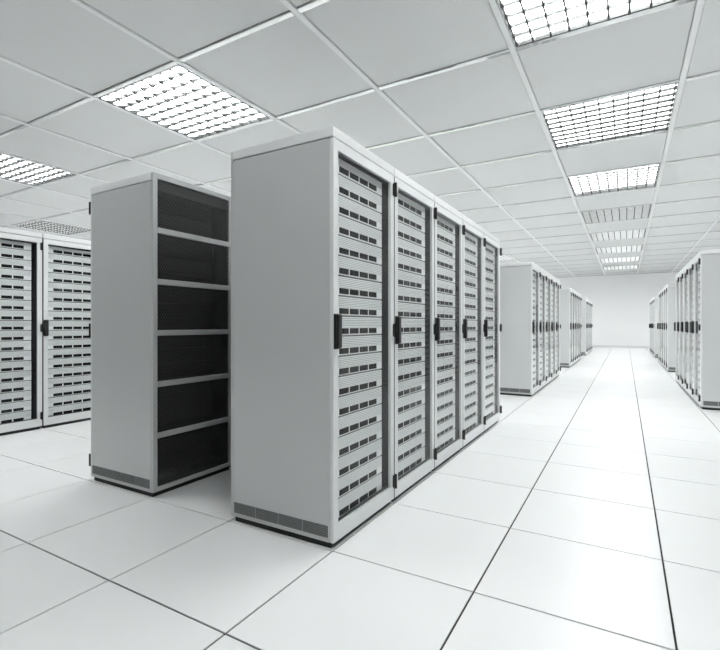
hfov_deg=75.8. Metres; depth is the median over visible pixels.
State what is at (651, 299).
tall cabinet
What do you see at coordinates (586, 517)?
floor
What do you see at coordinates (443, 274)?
server
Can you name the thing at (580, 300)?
tall cabinet
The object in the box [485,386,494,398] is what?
server
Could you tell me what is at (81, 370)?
server
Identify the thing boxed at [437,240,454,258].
server
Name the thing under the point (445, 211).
tall cabinet
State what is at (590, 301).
tall cabinet
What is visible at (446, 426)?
server
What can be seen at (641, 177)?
ceiling light
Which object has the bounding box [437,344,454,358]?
server
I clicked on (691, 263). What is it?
tall cabinet
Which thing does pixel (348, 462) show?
server
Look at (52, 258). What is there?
server
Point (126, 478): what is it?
vent grille
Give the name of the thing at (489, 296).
server
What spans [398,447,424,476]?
server
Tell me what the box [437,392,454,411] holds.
server
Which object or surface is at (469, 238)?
server
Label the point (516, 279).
tall cabinet
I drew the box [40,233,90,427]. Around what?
tall cabinet
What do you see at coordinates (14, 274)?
server
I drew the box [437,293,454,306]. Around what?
server
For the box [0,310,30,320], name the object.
server
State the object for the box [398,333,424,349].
server
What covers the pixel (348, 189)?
server
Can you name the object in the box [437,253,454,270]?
server
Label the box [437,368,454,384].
server
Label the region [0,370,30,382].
server
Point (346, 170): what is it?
server
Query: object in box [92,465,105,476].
vent grille
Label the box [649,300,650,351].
tall cabinet
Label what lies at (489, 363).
server
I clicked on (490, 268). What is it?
server
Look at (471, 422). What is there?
server
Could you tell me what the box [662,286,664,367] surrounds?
tall cabinet
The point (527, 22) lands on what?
ceiling light
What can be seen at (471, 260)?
server
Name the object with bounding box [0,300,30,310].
server
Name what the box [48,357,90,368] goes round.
server
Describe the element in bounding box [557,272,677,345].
wall
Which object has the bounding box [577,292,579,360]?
tall cabinet
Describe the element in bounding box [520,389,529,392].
vent grille
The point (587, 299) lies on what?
tall cabinet
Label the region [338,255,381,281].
server
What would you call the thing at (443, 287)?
server
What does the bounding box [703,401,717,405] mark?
vent grille
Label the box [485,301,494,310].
server
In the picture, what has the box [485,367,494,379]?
server
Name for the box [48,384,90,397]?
server
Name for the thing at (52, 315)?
server
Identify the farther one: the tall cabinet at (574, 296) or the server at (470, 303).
the tall cabinet at (574, 296)
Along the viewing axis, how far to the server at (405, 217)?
2.97 m
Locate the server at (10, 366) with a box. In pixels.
[0,360,30,371]
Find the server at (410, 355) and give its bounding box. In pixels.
[398,347,424,364]
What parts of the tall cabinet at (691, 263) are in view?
door, frame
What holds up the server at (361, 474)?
in the tall cabinet at (286, 323)
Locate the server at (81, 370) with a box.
[48,366,90,377]
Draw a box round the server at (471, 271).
[465,264,476,277]
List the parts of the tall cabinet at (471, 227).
handle, frame, panel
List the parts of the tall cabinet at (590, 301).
glass pane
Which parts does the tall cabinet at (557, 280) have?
frame, door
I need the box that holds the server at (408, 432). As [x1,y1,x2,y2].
[398,418,424,445]
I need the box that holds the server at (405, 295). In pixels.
[398,286,424,303]
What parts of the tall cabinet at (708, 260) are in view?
handle, door, frame, panel, panel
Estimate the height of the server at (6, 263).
0.095 m
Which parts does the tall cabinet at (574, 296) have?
frame, door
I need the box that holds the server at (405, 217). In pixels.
[398,206,424,232]
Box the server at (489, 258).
[485,252,494,264]
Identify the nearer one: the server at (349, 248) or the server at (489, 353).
the server at (349, 248)
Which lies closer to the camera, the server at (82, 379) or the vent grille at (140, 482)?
the vent grille at (140, 482)
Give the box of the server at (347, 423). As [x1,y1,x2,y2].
[338,404,381,436]
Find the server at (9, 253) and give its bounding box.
[0,247,30,260]
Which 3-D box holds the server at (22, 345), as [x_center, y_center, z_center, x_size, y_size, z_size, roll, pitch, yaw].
[-3.549,0.200,4.427,0.468,0.095,0.514,0,0,30]
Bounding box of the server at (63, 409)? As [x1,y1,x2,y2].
[48,401,90,415]
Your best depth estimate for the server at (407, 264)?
2.97 m
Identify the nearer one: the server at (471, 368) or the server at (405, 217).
the server at (405, 217)
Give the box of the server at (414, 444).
[398,433,424,461]
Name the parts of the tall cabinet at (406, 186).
handle, panel, frame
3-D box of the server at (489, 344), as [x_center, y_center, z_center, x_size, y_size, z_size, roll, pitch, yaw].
[1.090,0.200,4.763,0.468,0.095,0.514,0,0,30]
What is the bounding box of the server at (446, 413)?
[437,404,454,424]
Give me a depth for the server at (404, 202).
2.97 m
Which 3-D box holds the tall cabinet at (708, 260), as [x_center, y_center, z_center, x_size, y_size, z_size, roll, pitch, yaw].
[4.584,0.060,5.774,0.669,1.940,0.647,0,0,30]
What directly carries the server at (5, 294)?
in the tall cabinet at (35, 238)
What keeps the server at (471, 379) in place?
in the tall cabinet at (471, 227)
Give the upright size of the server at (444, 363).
0.095 m
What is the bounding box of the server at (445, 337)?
[437,332,454,344]
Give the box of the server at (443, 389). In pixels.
[437,380,454,397]
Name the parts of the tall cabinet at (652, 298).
door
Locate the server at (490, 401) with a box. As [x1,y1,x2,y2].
[485,395,494,408]
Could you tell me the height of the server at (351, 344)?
0.095 m
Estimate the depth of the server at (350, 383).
2.40 m
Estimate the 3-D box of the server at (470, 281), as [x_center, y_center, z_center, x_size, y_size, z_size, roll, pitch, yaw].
[0.766,-0.386,4.200,0.468,0.095,0.514,0,0,30]
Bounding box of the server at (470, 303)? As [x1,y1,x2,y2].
[465,298,476,309]
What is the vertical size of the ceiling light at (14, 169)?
0.099 m
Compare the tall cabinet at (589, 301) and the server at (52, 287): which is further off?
the tall cabinet at (589, 301)
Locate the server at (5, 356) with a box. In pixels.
[0,350,30,361]
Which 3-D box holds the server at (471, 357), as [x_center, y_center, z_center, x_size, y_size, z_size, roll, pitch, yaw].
[0.766,0.298,4.200,0.468,0.095,0.514,0,0,30]
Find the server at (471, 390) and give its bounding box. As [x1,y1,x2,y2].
[465,383,476,398]
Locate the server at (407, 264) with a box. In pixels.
[398,254,424,275]
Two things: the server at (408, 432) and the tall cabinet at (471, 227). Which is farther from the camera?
the tall cabinet at (471, 227)
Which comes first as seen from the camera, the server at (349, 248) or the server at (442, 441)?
the server at (349, 248)
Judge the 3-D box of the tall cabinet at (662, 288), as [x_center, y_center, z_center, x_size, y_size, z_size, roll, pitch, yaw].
[7.817,0.060,11.409,0.669,1.940,0.654,0,0,30]
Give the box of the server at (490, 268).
[485,261,494,273]
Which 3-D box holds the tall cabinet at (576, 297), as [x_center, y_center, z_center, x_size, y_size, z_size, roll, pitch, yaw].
[5.595,0.060,12.695,0.669,1.940,0.654,0,0,30]
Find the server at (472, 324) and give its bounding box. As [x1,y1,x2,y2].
[468,320,476,330]
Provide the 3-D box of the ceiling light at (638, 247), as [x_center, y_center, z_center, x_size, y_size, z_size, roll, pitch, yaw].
[8.006,-2.374,14.314,1.248,0.099,1.248,0,0,30]
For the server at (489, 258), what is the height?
0.095 m
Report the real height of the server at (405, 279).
0.095 m
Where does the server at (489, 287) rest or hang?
in the tall cabinet at (491, 240)
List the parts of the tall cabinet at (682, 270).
glass pane, door, frame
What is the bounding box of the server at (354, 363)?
[338,352,381,375]
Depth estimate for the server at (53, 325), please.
4.84 m
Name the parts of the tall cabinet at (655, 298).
door, panel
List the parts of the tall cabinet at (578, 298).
glass pane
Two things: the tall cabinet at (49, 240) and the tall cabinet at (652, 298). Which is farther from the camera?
the tall cabinet at (652, 298)
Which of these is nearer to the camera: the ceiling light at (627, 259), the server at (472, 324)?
the server at (472, 324)
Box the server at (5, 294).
[0,289,30,300]
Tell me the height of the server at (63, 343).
0.095 m
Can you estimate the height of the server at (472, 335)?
0.095 m
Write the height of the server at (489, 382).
0.095 m
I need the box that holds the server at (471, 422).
[465,415,476,431]
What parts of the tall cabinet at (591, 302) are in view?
glass pane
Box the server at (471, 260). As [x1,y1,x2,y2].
[465,252,476,267]
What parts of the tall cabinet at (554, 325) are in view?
door, frame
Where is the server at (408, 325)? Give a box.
[401,318,424,332]
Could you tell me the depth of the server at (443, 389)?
3.54 m
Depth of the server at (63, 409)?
4.84 m
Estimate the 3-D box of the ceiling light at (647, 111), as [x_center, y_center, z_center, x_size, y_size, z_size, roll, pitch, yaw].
[2.831,-2.374,5.293,1.248,0.099,1.248,0,0,30]
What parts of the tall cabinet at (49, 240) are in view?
handle, panel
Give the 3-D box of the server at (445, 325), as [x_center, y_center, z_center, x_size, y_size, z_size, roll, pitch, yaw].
[0.443,0.005,3.636,0.468,0.095,0.514,0,0,30]
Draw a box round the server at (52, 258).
[48,253,90,266]
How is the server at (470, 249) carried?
in the tall cabinet at (471, 227)
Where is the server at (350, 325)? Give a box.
[342,316,381,335]
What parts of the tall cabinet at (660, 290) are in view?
glass pane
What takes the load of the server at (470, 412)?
in the tall cabinet at (471, 227)
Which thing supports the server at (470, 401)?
in the tall cabinet at (471, 227)
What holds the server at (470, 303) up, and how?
in the tall cabinet at (471, 227)
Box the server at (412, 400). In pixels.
[398,390,424,413]
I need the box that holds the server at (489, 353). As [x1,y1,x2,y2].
[485,349,494,359]
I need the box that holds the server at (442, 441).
[437,428,454,450]
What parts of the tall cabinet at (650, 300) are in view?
door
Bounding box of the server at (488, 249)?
[485,244,494,255]
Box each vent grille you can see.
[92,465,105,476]
[106,469,119,480]
[120,472,133,484]
[134,476,149,488]
[234,502,254,517]
[255,508,277,523]
[278,513,301,530]
[302,520,327,537]
[500,387,508,391]
[509,388,518,391]
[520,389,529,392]
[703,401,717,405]
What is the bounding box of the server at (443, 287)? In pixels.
[437,279,454,294]
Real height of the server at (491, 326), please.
0.095 m
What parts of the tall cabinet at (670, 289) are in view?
door, glass pane, panel, panel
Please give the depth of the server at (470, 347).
4.12 m
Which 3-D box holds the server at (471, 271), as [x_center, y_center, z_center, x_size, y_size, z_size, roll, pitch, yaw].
[0.766,-0.483,4.200,0.468,0.095,0.514,0,0,30]
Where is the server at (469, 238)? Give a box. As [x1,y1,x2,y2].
[465,232,476,246]
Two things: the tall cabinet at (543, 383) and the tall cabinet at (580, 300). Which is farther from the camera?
the tall cabinet at (580, 300)
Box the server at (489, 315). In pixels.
[485,311,494,320]
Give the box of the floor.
[0,347,719,649]
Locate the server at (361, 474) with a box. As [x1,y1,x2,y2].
[338,455,381,497]
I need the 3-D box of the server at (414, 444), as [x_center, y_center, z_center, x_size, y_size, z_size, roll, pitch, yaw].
[0.119,0.786,3.072,0.468,0.095,0.514,0,0,30]
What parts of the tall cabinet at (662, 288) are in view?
door, glass pane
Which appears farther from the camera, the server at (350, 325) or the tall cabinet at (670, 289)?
the tall cabinet at (670, 289)
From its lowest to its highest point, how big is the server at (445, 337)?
0.095 m
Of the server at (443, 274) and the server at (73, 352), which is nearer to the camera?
the server at (443, 274)
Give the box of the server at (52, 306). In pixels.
[48,301,90,311]
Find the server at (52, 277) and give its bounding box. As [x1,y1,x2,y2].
[48,272,90,284]
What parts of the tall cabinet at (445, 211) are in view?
handle, frame, panel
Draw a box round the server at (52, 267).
[48,263,90,275]
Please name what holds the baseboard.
attached to the wall
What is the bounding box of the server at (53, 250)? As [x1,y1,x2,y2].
[48,246,90,257]
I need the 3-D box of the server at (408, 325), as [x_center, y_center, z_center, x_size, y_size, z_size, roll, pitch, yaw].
[0.119,0.005,3.072,0.468,0.095,0.514,0,0,30]
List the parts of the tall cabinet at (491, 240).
handle, panel, frame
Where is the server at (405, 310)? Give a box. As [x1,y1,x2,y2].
[398,302,424,317]
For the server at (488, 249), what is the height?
0.095 m
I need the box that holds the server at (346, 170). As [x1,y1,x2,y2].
[338,158,381,195]
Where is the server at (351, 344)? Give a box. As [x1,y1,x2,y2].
[338,335,381,355]
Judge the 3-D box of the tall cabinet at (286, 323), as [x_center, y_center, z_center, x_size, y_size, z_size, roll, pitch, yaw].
[-0.228,0.060,2.546,0.669,1.940,0.656,0,0,30]
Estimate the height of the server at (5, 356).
0.095 m
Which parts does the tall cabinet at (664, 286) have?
door, glass pane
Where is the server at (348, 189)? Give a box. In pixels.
[338,174,381,212]
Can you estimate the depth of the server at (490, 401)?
4.70 m
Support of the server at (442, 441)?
in the tall cabinet at (445, 211)
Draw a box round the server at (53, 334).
[48,330,90,339]
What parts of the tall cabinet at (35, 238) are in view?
panel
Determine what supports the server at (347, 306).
in the tall cabinet at (286, 323)
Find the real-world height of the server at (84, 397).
0.095 m
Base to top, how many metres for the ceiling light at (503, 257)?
0.099 m
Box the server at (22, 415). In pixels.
[0,410,30,423]
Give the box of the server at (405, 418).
[398,404,424,429]
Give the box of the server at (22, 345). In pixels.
[0,340,30,351]
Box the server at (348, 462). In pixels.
[338,438,381,477]
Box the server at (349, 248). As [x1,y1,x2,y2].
[338,235,381,264]
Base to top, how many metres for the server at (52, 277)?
0.095 m
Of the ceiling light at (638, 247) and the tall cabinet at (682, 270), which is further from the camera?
the ceiling light at (638, 247)
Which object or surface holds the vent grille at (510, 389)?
attached to the tall cabinet at (516, 279)
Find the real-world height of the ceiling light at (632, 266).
0.099 m
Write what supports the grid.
attached to the ceiling
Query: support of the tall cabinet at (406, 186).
on the floor
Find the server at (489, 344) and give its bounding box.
[485,340,494,349]
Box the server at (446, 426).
[437,416,454,437]
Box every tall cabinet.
[0,227,43,435]
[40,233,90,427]
[89,172,230,496]
[231,126,396,547]
[391,168,436,501]
[431,195,464,470]
[461,215,485,448]
[482,229,501,432]
[500,261,540,396]
[538,266,546,390]
[545,271,551,385]
[550,275,556,381]
[555,278,560,377]
[560,287,573,367]
[573,290,575,363]
[574,291,577,363]
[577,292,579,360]
[579,294,581,359]
[581,298,587,354]
[587,299,588,353]
[589,301,589,351]
[590,301,591,350]
[590,302,592,351]
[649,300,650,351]
[651,298,652,353]
[651,299,652,354]
[652,296,657,357]
[657,291,659,361]
[658,290,660,362]
[660,288,663,366]
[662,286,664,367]
[664,283,675,371]
[674,272,678,382]
[677,269,684,389]
[681,264,687,392]
[686,258,695,401]
[691,249,719,410]
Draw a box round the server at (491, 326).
[488,321,494,329]
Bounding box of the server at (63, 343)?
[48,339,90,348]
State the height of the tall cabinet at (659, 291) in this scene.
1.940 m
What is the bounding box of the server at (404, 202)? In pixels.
[398,193,424,218]
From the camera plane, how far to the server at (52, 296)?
4.84 m
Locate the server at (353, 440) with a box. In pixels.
[338,421,381,456]
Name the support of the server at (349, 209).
in the tall cabinet at (286, 323)
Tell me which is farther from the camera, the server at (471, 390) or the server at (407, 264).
the server at (471, 390)
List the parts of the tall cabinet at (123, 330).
door, panel, panel, door, panel, panel, panel, panel, panel, panel, frame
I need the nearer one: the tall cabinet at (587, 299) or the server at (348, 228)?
the server at (348, 228)
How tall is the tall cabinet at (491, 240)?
1.940 m
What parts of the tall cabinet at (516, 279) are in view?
panel, handle, door, frame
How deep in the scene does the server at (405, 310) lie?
2.97 m
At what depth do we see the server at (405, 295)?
2.97 m
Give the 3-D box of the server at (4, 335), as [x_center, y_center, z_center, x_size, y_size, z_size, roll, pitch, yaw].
[-3.549,0.102,4.427,0.468,0.095,0.514,0,0,30]
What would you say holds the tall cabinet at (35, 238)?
on the floor
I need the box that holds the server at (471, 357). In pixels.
[465,352,476,364]
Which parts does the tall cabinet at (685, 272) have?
handle, door, frame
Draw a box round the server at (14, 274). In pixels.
[0,268,30,280]
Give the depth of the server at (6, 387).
4.42 m
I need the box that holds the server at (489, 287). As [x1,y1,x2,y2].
[485,281,494,292]
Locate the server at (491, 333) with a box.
[485,330,494,339]
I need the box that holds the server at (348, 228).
[338,215,381,247]
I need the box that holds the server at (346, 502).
[338,473,381,517]
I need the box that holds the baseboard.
[592,345,649,347]
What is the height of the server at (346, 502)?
0.095 m
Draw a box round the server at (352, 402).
[338,386,381,416]
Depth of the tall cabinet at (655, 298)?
14.65 m
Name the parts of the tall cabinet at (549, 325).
door, frame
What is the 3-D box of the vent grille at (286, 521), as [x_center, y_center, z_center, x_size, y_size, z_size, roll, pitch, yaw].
[-0.338,0.951,2.232,0.143,0.054,0.003,0,0,30]
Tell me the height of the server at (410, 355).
0.095 m
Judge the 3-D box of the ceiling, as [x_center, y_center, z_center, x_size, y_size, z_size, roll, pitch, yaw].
[0.696,-2.406,11.379,20.800,0.134,28.600,0,0,30]
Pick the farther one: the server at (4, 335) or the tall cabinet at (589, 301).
the tall cabinet at (589, 301)
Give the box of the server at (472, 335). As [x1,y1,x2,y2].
[465,331,476,341]
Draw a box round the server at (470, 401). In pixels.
[465,394,476,409]
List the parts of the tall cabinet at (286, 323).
door, panel, panel, handle, door, frame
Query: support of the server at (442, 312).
in the tall cabinet at (445, 211)
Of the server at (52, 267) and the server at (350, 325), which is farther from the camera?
the server at (52, 267)
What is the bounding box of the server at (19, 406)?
[0,400,30,413]
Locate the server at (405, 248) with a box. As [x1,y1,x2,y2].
[398,238,424,260]
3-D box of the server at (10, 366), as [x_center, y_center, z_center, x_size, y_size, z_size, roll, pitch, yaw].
[-3.549,0.395,4.427,0.468,0.095,0.514,0,0,30]
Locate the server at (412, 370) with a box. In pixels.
[398,361,424,380]
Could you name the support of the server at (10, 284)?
in the tall cabinet at (35, 238)
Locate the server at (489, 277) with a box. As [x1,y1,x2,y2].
[485,271,494,283]
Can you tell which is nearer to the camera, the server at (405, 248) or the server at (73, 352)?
the server at (405, 248)
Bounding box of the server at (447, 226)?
[437,215,454,234]
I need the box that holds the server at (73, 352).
[48,348,90,358]
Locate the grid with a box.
[0,0,719,277]
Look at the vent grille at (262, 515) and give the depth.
2.30 m
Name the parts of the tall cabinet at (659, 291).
door, glass pane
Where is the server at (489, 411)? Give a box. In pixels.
[485,405,494,417]
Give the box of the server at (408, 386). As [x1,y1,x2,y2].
[398,376,424,397]
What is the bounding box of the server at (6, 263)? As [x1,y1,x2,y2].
[0,258,30,270]
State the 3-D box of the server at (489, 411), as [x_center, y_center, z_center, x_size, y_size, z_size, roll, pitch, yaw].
[1.090,0.883,4.763,0.468,0.095,0.514,0,0,30]
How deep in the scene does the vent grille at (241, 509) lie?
2.38 m
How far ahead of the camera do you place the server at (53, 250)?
4.84 m
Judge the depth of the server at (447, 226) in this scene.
3.55 m
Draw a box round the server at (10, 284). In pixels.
[0,279,30,290]
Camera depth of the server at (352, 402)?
2.40 m
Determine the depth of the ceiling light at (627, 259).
16.57 m
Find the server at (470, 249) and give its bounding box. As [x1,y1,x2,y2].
[465,241,476,256]
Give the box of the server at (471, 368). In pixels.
[465,362,476,375]
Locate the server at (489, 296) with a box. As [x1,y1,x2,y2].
[485,291,494,301]
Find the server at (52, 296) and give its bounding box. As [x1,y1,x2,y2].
[48,292,90,302]
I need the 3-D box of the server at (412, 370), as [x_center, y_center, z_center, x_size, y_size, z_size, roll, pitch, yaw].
[0.119,0.298,3.072,0.468,0.095,0.514,0,0,30]
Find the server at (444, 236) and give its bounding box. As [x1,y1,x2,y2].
[437,226,454,246]
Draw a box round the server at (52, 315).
[48,311,90,320]
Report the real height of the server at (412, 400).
0.095 m
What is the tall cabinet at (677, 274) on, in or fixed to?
on the floor
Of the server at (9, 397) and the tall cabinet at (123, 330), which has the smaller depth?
the tall cabinet at (123, 330)
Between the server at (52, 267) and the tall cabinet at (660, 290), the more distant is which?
the tall cabinet at (660, 290)
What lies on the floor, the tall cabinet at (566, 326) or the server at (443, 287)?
the tall cabinet at (566, 326)
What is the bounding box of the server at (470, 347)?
[465,341,476,353]
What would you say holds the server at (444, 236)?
in the tall cabinet at (445, 211)
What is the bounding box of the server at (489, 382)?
[485,377,494,388]
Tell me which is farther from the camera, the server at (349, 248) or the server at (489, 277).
the server at (489, 277)
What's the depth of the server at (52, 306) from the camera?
4.85 m
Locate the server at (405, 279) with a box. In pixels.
[398,270,424,289]
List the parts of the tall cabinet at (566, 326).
panel, door, frame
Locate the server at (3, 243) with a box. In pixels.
[0,239,30,250]
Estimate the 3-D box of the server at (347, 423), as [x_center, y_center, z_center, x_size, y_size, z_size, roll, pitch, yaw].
[-0.204,0.493,2.508,0.468,0.095,0.514,0,0,30]
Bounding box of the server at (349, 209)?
[338,195,381,230]
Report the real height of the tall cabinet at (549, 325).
1.940 m
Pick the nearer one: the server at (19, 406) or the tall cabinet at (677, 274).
the server at (19, 406)
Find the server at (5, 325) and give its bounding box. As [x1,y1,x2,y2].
[0,320,30,330]
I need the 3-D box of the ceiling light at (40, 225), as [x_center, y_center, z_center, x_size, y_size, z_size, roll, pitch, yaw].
[-7.318,-2.374,11.116,1.248,0.099,1.248,0,0,30]
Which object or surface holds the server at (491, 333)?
in the tall cabinet at (491, 240)
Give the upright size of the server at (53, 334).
0.095 m
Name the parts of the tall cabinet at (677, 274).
glass pane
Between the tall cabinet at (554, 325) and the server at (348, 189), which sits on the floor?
the tall cabinet at (554, 325)
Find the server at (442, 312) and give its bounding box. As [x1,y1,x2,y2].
[437,306,454,318]
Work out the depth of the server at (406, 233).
2.97 m
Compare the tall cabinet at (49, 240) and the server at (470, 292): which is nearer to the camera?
the server at (470, 292)
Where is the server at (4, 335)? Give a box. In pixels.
[0,331,30,340]
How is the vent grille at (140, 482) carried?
attached to the tall cabinet at (123, 330)
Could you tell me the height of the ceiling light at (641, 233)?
0.099 m
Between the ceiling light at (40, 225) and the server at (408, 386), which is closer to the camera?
the server at (408, 386)
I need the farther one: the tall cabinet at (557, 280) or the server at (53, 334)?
the tall cabinet at (557, 280)
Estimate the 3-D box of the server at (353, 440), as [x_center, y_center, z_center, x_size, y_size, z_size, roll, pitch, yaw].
[-0.204,0.591,2.508,0.468,0.095,0.514,0,0,30]
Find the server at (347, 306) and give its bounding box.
[338,296,381,316]
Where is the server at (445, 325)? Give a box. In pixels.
[440,319,454,331]
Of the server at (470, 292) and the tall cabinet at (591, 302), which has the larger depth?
the tall cabinet at (591, 302)
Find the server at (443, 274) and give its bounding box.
[437,266,454,282]
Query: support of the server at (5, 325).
in the tall cabinet at (35, 238)
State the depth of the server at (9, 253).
4.42 m
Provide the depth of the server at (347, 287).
2.40 m
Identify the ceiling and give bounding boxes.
[0,0,719,276]
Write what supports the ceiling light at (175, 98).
attached to the ceiling
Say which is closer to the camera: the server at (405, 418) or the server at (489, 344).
the server at (405, 418)
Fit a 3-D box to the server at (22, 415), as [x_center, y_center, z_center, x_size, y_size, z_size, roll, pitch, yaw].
[-3.549,0.883,4.427,0.468,0.095,0.514,0,0,30]
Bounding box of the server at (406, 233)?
[398,222,424,246]
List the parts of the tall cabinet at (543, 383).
frame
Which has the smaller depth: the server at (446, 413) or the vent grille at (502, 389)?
the server at (446, 413)
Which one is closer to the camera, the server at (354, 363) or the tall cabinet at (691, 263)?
the server at (354, 363)
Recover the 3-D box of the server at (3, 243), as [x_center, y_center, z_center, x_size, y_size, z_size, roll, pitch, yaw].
[-3.549,-0.776,4.427,0.468,0.095,0.514,0,0,30]
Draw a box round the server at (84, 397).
[48,392,90,406]
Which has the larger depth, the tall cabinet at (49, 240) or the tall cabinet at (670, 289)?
the tall cabinet at (670, 289)
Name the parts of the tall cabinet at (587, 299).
glass pane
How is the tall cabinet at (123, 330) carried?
on the floor
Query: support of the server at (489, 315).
in the tall cabinet at (491, 240)
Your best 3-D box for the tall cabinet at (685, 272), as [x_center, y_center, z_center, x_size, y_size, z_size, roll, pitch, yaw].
[5.229,0.060,6.899,0.669,1.940,0.654,0,0,30]
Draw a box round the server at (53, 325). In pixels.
[49,321,90,329]
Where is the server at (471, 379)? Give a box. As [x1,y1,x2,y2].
[465,373,476,386]
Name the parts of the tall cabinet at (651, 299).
door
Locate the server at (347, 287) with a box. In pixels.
[338,276,381,299]
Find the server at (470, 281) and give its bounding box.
[465,275,476,288]
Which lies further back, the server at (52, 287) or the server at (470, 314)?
the server at (52, 287)
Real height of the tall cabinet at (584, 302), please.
1.940 m
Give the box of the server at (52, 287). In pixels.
[48,282,90,293]
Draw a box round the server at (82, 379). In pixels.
[48,375,90,387]
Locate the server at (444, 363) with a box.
[437,356,454,371]
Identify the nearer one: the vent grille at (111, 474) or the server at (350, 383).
the server at (350, 383)
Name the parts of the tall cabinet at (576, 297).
glass pane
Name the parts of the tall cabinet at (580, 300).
glass pane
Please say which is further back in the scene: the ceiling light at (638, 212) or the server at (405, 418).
the ceiling light at (638, 212)
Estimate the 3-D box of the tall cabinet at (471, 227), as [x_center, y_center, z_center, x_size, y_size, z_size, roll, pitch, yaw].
[0.743,0.060,4.238,0.669,1.940,0.654,0,0,30]
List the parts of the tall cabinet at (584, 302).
panel, door, glass pane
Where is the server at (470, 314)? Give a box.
[465,309,476,319]
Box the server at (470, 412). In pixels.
[465,404,476,420]
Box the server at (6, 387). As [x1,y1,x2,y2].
[0,380,30,392]
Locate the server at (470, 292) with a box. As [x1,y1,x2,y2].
[465,286,476,298]
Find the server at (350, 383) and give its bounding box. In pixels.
[338,369,381,395]
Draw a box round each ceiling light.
[0,154,75,185]
[15,220,90,234]
[98,64,270,139]
[496,0,680,47]
[500,255,512,260]
[541,83,678,149]
[567,164,660,196]
[581,205,651,223]
[589,229,646,241]
[595,245,642,253]
[599,257,639,262]
[603,265,638,269]
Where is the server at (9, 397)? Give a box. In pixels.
[0,390,30,403]
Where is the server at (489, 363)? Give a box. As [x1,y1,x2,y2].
[485,358,494,369]

